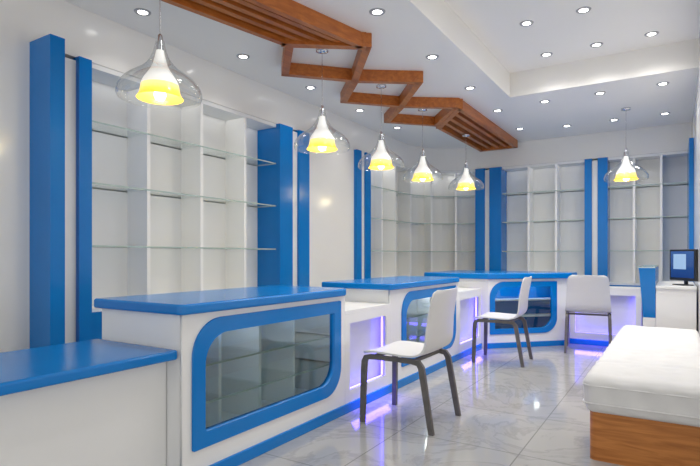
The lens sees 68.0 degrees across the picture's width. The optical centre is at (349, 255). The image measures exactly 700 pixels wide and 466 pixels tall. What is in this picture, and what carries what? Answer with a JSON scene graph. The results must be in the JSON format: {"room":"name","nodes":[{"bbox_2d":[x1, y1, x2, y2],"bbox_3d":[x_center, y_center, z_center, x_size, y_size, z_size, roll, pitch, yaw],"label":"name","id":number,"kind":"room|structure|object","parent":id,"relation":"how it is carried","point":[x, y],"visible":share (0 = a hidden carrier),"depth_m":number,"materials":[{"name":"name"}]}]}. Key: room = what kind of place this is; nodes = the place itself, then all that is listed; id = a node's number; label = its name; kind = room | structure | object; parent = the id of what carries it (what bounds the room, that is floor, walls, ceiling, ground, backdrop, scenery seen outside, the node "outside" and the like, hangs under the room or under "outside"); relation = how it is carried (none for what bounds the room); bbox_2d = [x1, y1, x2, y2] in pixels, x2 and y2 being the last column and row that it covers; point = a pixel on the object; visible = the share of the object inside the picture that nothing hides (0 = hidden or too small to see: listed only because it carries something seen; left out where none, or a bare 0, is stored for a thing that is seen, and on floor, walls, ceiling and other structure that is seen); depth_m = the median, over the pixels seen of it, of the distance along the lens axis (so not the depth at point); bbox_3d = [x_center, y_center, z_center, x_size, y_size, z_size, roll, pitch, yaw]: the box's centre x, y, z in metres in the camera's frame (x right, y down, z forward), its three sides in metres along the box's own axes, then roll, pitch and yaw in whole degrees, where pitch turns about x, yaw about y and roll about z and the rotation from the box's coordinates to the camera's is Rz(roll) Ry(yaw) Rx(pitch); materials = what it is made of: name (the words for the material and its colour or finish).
{"room":"pharmacy","nodes":[
{"label":"pharmacy","id":0,"kind":"room"},
{"bbox_2d":[0,0,405,352],"bbox_3d":[-1.703,-0.325,4.912,0.600,3.050,11.520,0,0,32],"label":"wall","id":1,"kind":"structure","parent":0,"point":[110,44],"depth_m":4.10,"materials":[{"name":"white paint"}]},
{"bbox_2d":[64,0,699,148],"bbox_3d":[1.635,-2.040,2.988,8.400,0.380,11.800,0,0,32],"label":"ceiling","id":2,"kind":"structure","parent":0,"point":[481,44],"depth_m":5.13,"materials":[{"name":"white paint"}]},
{"bbox_2d":[134,8,150,15],"bbox_3d":[-1.572,-1.847,3.934,0.124,0.006,0.124,0,0,32],"label":"recessed light","id":3,"kind":"object","parent":2,"relation":"in","point":[140,11],"visible":1,"depth_m":3.93,"materials":[{"name":"white"}]},
{"bbox_2d":[236,54,249,58],"bbox_3d":[-0.990,-1.847,4.808,0.124,0.006,0.124,0,0,32],"label":"recessed light","id":4,"kind":"object","parent":2,"relation":"in","point":[240,56],"visible":1,"depth_m":4.80,"materials":[{"name":"white"}]},
{"bbox_2d":[161,0,365,49],"bbox_3d":[-0.901,-1.790,3.584,0.508,0.119,2.539,0,0,44],"label":"wooden ceiling beam","id":5,"kind":"structure","parent":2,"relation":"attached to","point":[285,23],"depth_m":3.91,"materials":[{"name":"orange wood"}]},
{"bbox_2d":[115,0,201,104],"bbox_3d":[-1.171,-1.343,3.199,0.504,0.775,0.504,0,0,32],"label":"pendant lamp","id":6,"kind":"object","parent":5,"relation":"hanging from","point":[158,86],"visible":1,"depth_m":3.16,"materials":[{"name":"silver metal"}]},
{"bbox_2d":[136,79,182,104],"bbox_3d":[-1.171,-1.011,3.199,0.276,0.082,0.276,0,0,32],"label":"diffuser","id":7,"kind":"object","parent":6,"relation":"attached to","point":[153,91],"depth_m":3.16,"materials":[{"name":"yellow glass"}]},
{"bbox_2d":[305,86,315,89],"bbox_3d":[-0.432,-1.847,5.698,0.124,0.006,0.124,0,0,32],"label":"recessed light","id":8,"kind":"object","parent":2,"relation":"in","point":[306,87],"visible":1,"depth_m":5.69,"materials":[{"name":"white"}]},
{"bbox_2d":[294,49,349,152],"bbox_3d":[-0.250,-1.395,4.652,0.504,0.910,0.504,0,0,32],"label":"pendant lamp","id":9,"kind":"object","parent":2,"relation":"hanging from","point":[322,140],"visible":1,"depth_m":4.61,"materials":[{"name":"silver metal"}]},
{"bbox_2d":[307,137,337,152],"bbox_3d":[-0.250,-0.996,4.652,0.276,0.082,0.276,0,0,32],"label":"diffuser","id":10,"kind":"object","parent":9,"relation":"attached to","point":[316,144],"depth_m":4.58,"materials":[{"name":"yellow glass"}]},
{"bbox_2d":[281,33,371,82],"bbox_3d":[-0.247,-1.792,4.711,0.757,0.114,0.908,0,0,-7],"label":"frame","id":11,"kind":"object","parent":2,"relation":"attached to","point":[288,69],"visible":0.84,"depth_m":4.99,"materials":[{"name":"orange wood"}]},
{"bbox_2d":[369,8,384,15],"bbox_3d":[0.207,-1.847,3.929,0.124,0.006,0.124,0,0,32],"label":"recessed light","id":12,"kind":"object","parent":2,"relation":"in","point":[375,11],"visible":1,"depth_m":3.92,"materials":[{"name":"white"}]},
{"bbox_2d":[340,69,422,107],"bbox_3d":[0.305,-1.792,5.592,0.757,0.114,0.908,0,0,-7],"label":"frame","id":13,"kind":"object","parent":2,"relation":"attached to","point":[413,79],"visible":0.89,"depth_m":5.41,"materials":[{"name":"orange wood"}]},
{"bbox_2d":[358,84,404,169],"bbox_3d":[0.338,-1.395,5.628,0.504,0.910,0.504,0,0,32],"label":"pendant lamp","id":14,"kind":"object","parent":2,"relation":"hanging from","point":[381,160],"visible":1,"depth_m":5.58,"materials":[{"name":"silver metal"}]},
{"bbox_2d":[369,158,393,169],"bbox_3d":[0.338,-0.996,5.628,0.276,0.082,0.276,0,0,32],"label":"diffuser","id":15,"kind":"object","parent":14,"relation":"attached to","point":[376,163],"depth_m":5.55,"materials":[{"name":"yellow glass"}]},
{"bbox_2d":[384,97,459,126],"bbox_3d":[0.857,-1.792,6.474,0.757,0.114,0.908,0,0,-7],"label":"frame","id":16,"kind":"object","parent":2,"relation":"attached to","point":[448,106],"visible":0.91,"depth_m":6.32,"materials":[{"name":"orange wood"}]},
{"bbox_2d":[403,108,442,181],"bbox_3d":[0.915,-1.395,6.530,0.504,0.910,0.504,0,0,32],"label":"pendant lamp","id":17,"kind":"object","parent":2,"relation":"hanging from","point":[422,173],"visible":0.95,"depth_m":6.48,"materials":[{"name":"silver metal"}]},
{"bbox_2d":[412,172,433,181],"bbox_3d":[0.915,-0.996,6.530,0.276,0.082,0.276,0,0,32],"label":"diffuser","id":18,"kind":"object","parent":17,"relation":"attached to","point":[418,176],"depth_m":6.45,"materials":[{"name":"yellow glass"}]},
{"bbox_2d":[426,54,438,59],"bbox_3d":[0.764,-1.847,4.819,0.124,0.006,0.124,0,0,32],"label":"recessed light","id":19,"kind":"object","parent":2,"relation":"in","point":[431,56],"visible":1,"depth_m":4.80,"materials":[{"name":"white"}]},
{"bbox_2d":[464,86,475,89],"bbox_3d":[1.321,-1.847,5.709,0.124,0.006,0.124,0,0,32],"label":"recessed light","id":20,"kind":"object","parent":2,"relation":"in","point":[467,87],"visible":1,"depth_m":5.70,"materials":[{"name":"white plastic"}]},
{"bbox_2d":[436,99,517,151],"bbox_3d":[1.728,-1.790,7.348,0.642,0.119,2.620,0,0,32],"label":"panel","id":21,"kind":"object","parent":2,"relation":"attached to","point":[485,135],"visible":0.79,"depth_m":7.32,"materials":[{"name":"orange wood"}]},
{"bbox_2d":[448,134,483,189],"bbox_3d":[1.654,-1.335,7.400,0.504,0.790,0.504,0,0,32],"label":"pendant lamp","id":22,"kind":"object","parent":21,"relation":"hanging from","point":[466,182],"visible":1,"depth_m":7.35,"materials":[{"name":"silver metal"}]},
{"bbox_2d":[456,182,475,189],"bbox_3d":[1.654,-0.996,7.400,0.276,0.082,0.276,0,0,32],"label":"diffuser","id":23,"kind":"object","parent":22,"relation":"attached to","point":[461,185],"depth_m":7.31,"materials":[{"name":"yellow glass"}]},
{"bbox_2d":[520,20,533,26],"bbox_3d":[1.615,-2.127,4.747,0.124,0.006,0.124,0,0,32],"label":"recessed light","id":24,"kind":"object","parent":2,"relation":"in","point":[526,22],"visible":1,"depth_m":4.74,"materials":[{"name":"white"}]},
{"bbox_2d":[540,52,552,56],"bbox_3d":[2.077,-2.127,5.484,0.124,0.006,0.124,0,0,32],"label":"recessed light","id":25,"kind":"object","parent":2,"relation":"in","point":[546,54],"visible":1,"depth_m":5.48,"materials":[{"name":"white"}]},
{"bbox_2d":[576,6,590,13],"bbox_3d":[2.022,-2.127,4.492,0.124,0.006,0.124,0,0,32],"label":"recessed light","id":26,"kind":"object","parent":2,"relation":"in","point":[586,9],"visible":1,"depth_m":4.49,"materials":[{"name":"white"}]},
{"bbox_2d":[590,42,602,46],"bbox_3d":[2.483,-2.127,5.229,0.124,0.006,0.124,0,0,32],"label":"recessed light","id":27,"kind":"object","parent":2,"relation":"in","point":[596,44],"visible":1,"depth_m":5.22,"materials":[{"name":"white"}]},
{"bbox_2d":[594,91,605,94],"bbox_3d":[2.839,-1.847,5.891,0.124,0.006,0.124,0,0,32],"label":"recessed light","id":28,"kind":"object","parent":2,"relation":"in","point":[600,92],"visible":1,"depth_m":5.89,"materials":[{"name":"white"}]},
{"bbox_2d":[604,107,648,181],"bbox_3d":[3.460,-1.395,6.506,0.504,0.910,0.504,0,0,32],"label":"pendant lamp","id":29,"kind":"object","parent":2,"relation":"hanging from","point":[626,172],"visible":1,"depth_m":6.46,"materials":[{"name":"silver metal"}]},
{"bbox_2d":[614,172,637,180],"bbox_3d":[3.460,-0.996,6.506,0.276,0.082,0.276,0,0,32],"label":"diffuser","id":30,"kind":"object","parent":29,"relation":"attached to","point":[620,176],"depth_m":6.43,"materials":[{"name":"yellow glass"}]},
{"bbox_2d":[644,31,658,36],"bbox_3d":[2.890,-2.127,4.974,0.124,0.006,0.124,0,0,32],"label":"recessed light","id":31,"kind":"object","parent":2,"relation":"in","point":[652,33],"visible":1,"depth_m":4.97,"materials":[{"name":"white"}]},
{"bbox_2d":[656,82,669,85],"bbox_3d":[3.356,-1.847,5.568,0.124,0.006,0.124,0,0,32],"label":"recessed light","id":32,"kind":"object","parent":2,"relation":"in","point":[660,83],"visible":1,"depth_m":5.55,"materials":[{"name":"white"}]},
{"bbox_2d":[239,343,622,465],"bbox_3d":[1.635,1.230,2.988,8.400,0.060,11.800,0,0,32],"label":"floor","id":33,"kind":"structure","parent":0,"point":[536,414],"depth_m":3.76,"materials":[{"name":"tile"}]},
{"bbox_2d":[0,339,176,465],"bbox_3d":[-1.812,0.840,1.816,0.700,0.720,2.415,0,0,32],"label":"counter","id":34,"kind":"object","parent":33,"relation":"on","point":[94,402],"depth_m":2.37,"materials":[{"name":"white paint"}]},
{"bbox_2d":[0,339,176,395],"bbox_3d":[-1.812,0.505,1.816,0.700,0.050,2.415,0,0,32],"label":"countertop","id":35,"kind":"structure","parent":34,"relation":"on","point":[22,370],"depth_m":2.39,"materials":[{"name":"blue laminate"}]},
{"bbox_2d":[30,34,309,347],"bbox_3d":[-1.428,-0.134,4.935,0.678,2.668,3.150,0,0,32],"label":"shelving","id":36,"kind":"object","parent":33,"relation":"on","point":[130,196],"visible":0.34,"depth_m":4.47,"materials":[{"name":"white laminate"}]},
{"bbox_2d":[94,285,346,465],"bbox_3d":[-0.735,0.723,3.481,0.760,0.955,1.620,0,0,32],"label":"counter","id":37,"kind":"object","parent":33,"relation":"on","point":[255,370],"depth_m":3.15,"materials":[{"name":"white paint"}]},
{"bbox_2d":[94,285,345,314],"bbox_3d":[-0.735,0.273,3.481,0.760,0.055,1.620,0,0,32],"label":"countertop","id":38,"kind":"structure","parent":37,"relation":"on","point":[192,302],"depth_m":3.06,"materials":[{"name":"blue laminate"}]},
{"bbox_2d":[206,332,329,365],"bbox_3d":[-0.773,0.614,3.504,0.570,0.012,1.500,0,0,32],"label":"shelf","id":39,"kind":"object","parent":37,"relation":"attached to","point":[213,359],"depth_m":3.53,"materials":[{"name":"clear glass"}]},
{"bbox_2d":[206,358,329,403],"bbox_3d":[-0.773,0.824,3.504,0.570,0.012,1.500,0,0,32],"label":"shelf","id":40,"kind":"object","parent":37,"relation":"attached to","point":[215,395],"depth_m":3.53,"materials":[{"name":"clear glass"}]},
{"bbox_2d":[345,301,390,412],"bbox_3d":[-0.048,0.810,4.395,0.515,0.780,0.735,0,0,32],"label":"counter","id":41,"kind":"object","parent":33,"relation":"on","point":[363,320],"depth_m":4.32,"materials":[{"name":"white paint"}]},
{"bbox_2d":[322,276,459,391],"bbox_3d":[0.515,0.723,5.477,0.760,0.955,1.770,0,0,32],"label":"counter","id":42,"kind":"object","parent":33,"relation":"on","point":[408,297],"depth_m":4.94,"materials":[{"name":"white paint"}]},
{"bbox_2d":[322,276,459,289],"bbox_3d":[0.515,0.273,5.477,0.760,0.055,1.770,0,0,32],"label":"countertop","id":43,"kind":"structure","parent":42,"relation":"on","point":[397,282],"depth_m":4.99,"materials":[{"name":"blue laminate"}]},
{"bbox_2d":[360,287,460,435],"bbox_3d":[0.463,0.716,3.828,0.594,0.969,0.536,0,0,32],"label":"chair","id":44,"kind":"object","parent":33,"relation":"on","point":[440,318],"visible":1,"depth_m":3.71,"materials":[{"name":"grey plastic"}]},
{"bbox_2d":[354,149,474,278],"bbox_3d":[0.888,-0.134,8.441,3.191,2.668,1.024,0,0,-39],"label":"shelving","id":45,"kind":"object","parent":33,"relation":"on","point":[407,227],"visible":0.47,"depth_m":8.83,"materials":[{"name":"white laminate"}]},
{"bbox_2d":[458,288,481,358],"bbox_3d":[1.271,0.810,6.501,0.515,0.780,0.840,0,0,32],"label":"counter","id":46,"kind":"object","parent":33,"relation":"on","point":[466,296],"depth_m":6.49,"materials":[{"name":"white paint"}]},
{"bbox_2d":[424,270,576,348],"bbox_3d":[2.116,0.713,7.252,1.770,0.975,1.320,0,0,32],"label":"counter","id":47,"kind":"object","parent":33,"relation":"on","point":[544,316],"depth_m":6.92,"materials":[{"name":"white paint"}]},
{"bbox_2d":[424,270,576,278],"bbox_3d":[2.116,0.263,7.252,1.770,0.075,1.320,0,0,32],"label":"countertop","id":48,"kind":"structure","parent":47,"relation":"on","point":[462,274],"depth_m":6.88,"materials":[{"name":"blue laminate"}]},
{"bbox_2d":[495,297,549,300],"bbox_3d":[2.312,0.589,7.049,1.080,0.022,0.160,0,0,-13],"label":"shelf","id":49,"kind":"object","parent":47,"relation":"attached to","point":[496,298],"depth_m":7.06,"materials":[{"name":"clear glass"}]},
{"bbox_2d":[521,313,549,316],"bbox_3d":[2.312,0.809,7.049,1.080,0.022,0.160,0,0,-13],"label":"shelf","id":50,"kind":"object","parent":47,"relation":"attached to","point":[525,314],"depth_m":7.08,"materials":[{"name":"clear glass"}]},
{"bbox_2d":[472,276,532,367],"bbox_3d":[1.763,0.716,5.941,0.594,0.969,0.536,0,0,29],"label":"chair","id":51,"kind":"object","parent":33,"relation":"on","point":[504,318],"visible":1,"depth_m":5.83,"materials":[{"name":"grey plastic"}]},
{"bbox_2d":[475,157,609,281],"bbox_3d":[3.091,-0.134,8.428,2.014,2.668,0.468,0,0,32],"label":"shelving","id":52,"kind":"object","parent":33,"relation":"on","point":[551,217],"visible":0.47,"depth_m":8.43,"materials":[{"name":"white laminate"}]},
{"bbox_2d":[564,275,611,352],"bbox_3d":[3.002,0.716,6.543,0.536,0.969,0.594,0,0,25],"label":"chair","id":53,"kind":"object","parent":33,"relation":"on","point":[585,294],"visible":1,"depth_m":6.33,"materials":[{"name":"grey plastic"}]},
{"bbox_2d":[570,286,642,346],"bbox_3d":[3.488,0.810,7.069,0.860,0.780,0.415,0,0,32],"label":"counter","id":54,"kind":"object","parent":33,"relation":"on","point":[626,302],"depth_m":6.92,"materials":[{"name":"white paint"}]},
{"bbox_2d":[583,325,699,465],"bbox_3d":[2.335,0.944,3.983,0.660,0.512,2.660,0,0,32],"label":"upholstered bench","id":55,"kind":"object","parent":33,"relation":"on","point":[642,394],"visible":1,"depth_m":2.97,"materials":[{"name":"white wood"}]},
{"bbox_2d":[637,265,658,326],"bbox_3d":[3.431,0.656,5.957,0.163,1.088,1.260,0,0,32],"label":"end panel","id":56,"kind":"object","parent":33,"relation":"on","point":[648,274],"visible":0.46,"depth_m":5.46,"materials":[{"name":"blue paint"}]},
{"bbox_2d":[608,138,693,286],"bbox_3d":[4.161,-0.134,7.257,1.044,2.668,1.318,0,0,32],"label":"shelving","id":57,"kind":"object","parent":33,"relation":"on","point":[651,217],"visible":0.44,"depth_m":7.66,"materials":[{"name":"white laminate"}]},
{"bbox_2d":[656,281,696,330],"bbox_3d":[3.668,0.755,5.844,0.355,0.890,1.240,0,0,32],"label":"reception desk","id":58,"kind":"object","parent":33,"relation":"on","point":[676,305],"visible":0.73,"depth_m":5.34,"materials":[{"name":"white paint"}]},
{"bbox_2d":[670,249,697,285],"bbox_3d":[3.518,0.120,5.491,0.110,0.380,0.410,0,0,-2],"label":"computer monitor","id":59,"kind":"object","parent":58,"relation":"on","point":[683,262],"visible":0.95,"depth_m":5.45,"materials":[{"name":"black plastic"}]},
{"bbox_2d":[406,122,691,170],"bbox_3d":[2.868,-0.325,8.180,4.520,3.050,1.490,0,0,32],"label":"wall","id":60,"kind":"structure","parent":0,"point":[675,137],"depth_m":8.07,"materials":[{"name":"white paint"}]},
{"bbox_2d":[692,34,699,334],"bbox_3d":[3.475,-0.465,5.033,0.150,3.330,5.820,0,0,32],"label":"wall","id":61,"kind":"structure","parent":0,"point":[696,112],"depth_m":5.43,"materials":[{"name":"white paint"}]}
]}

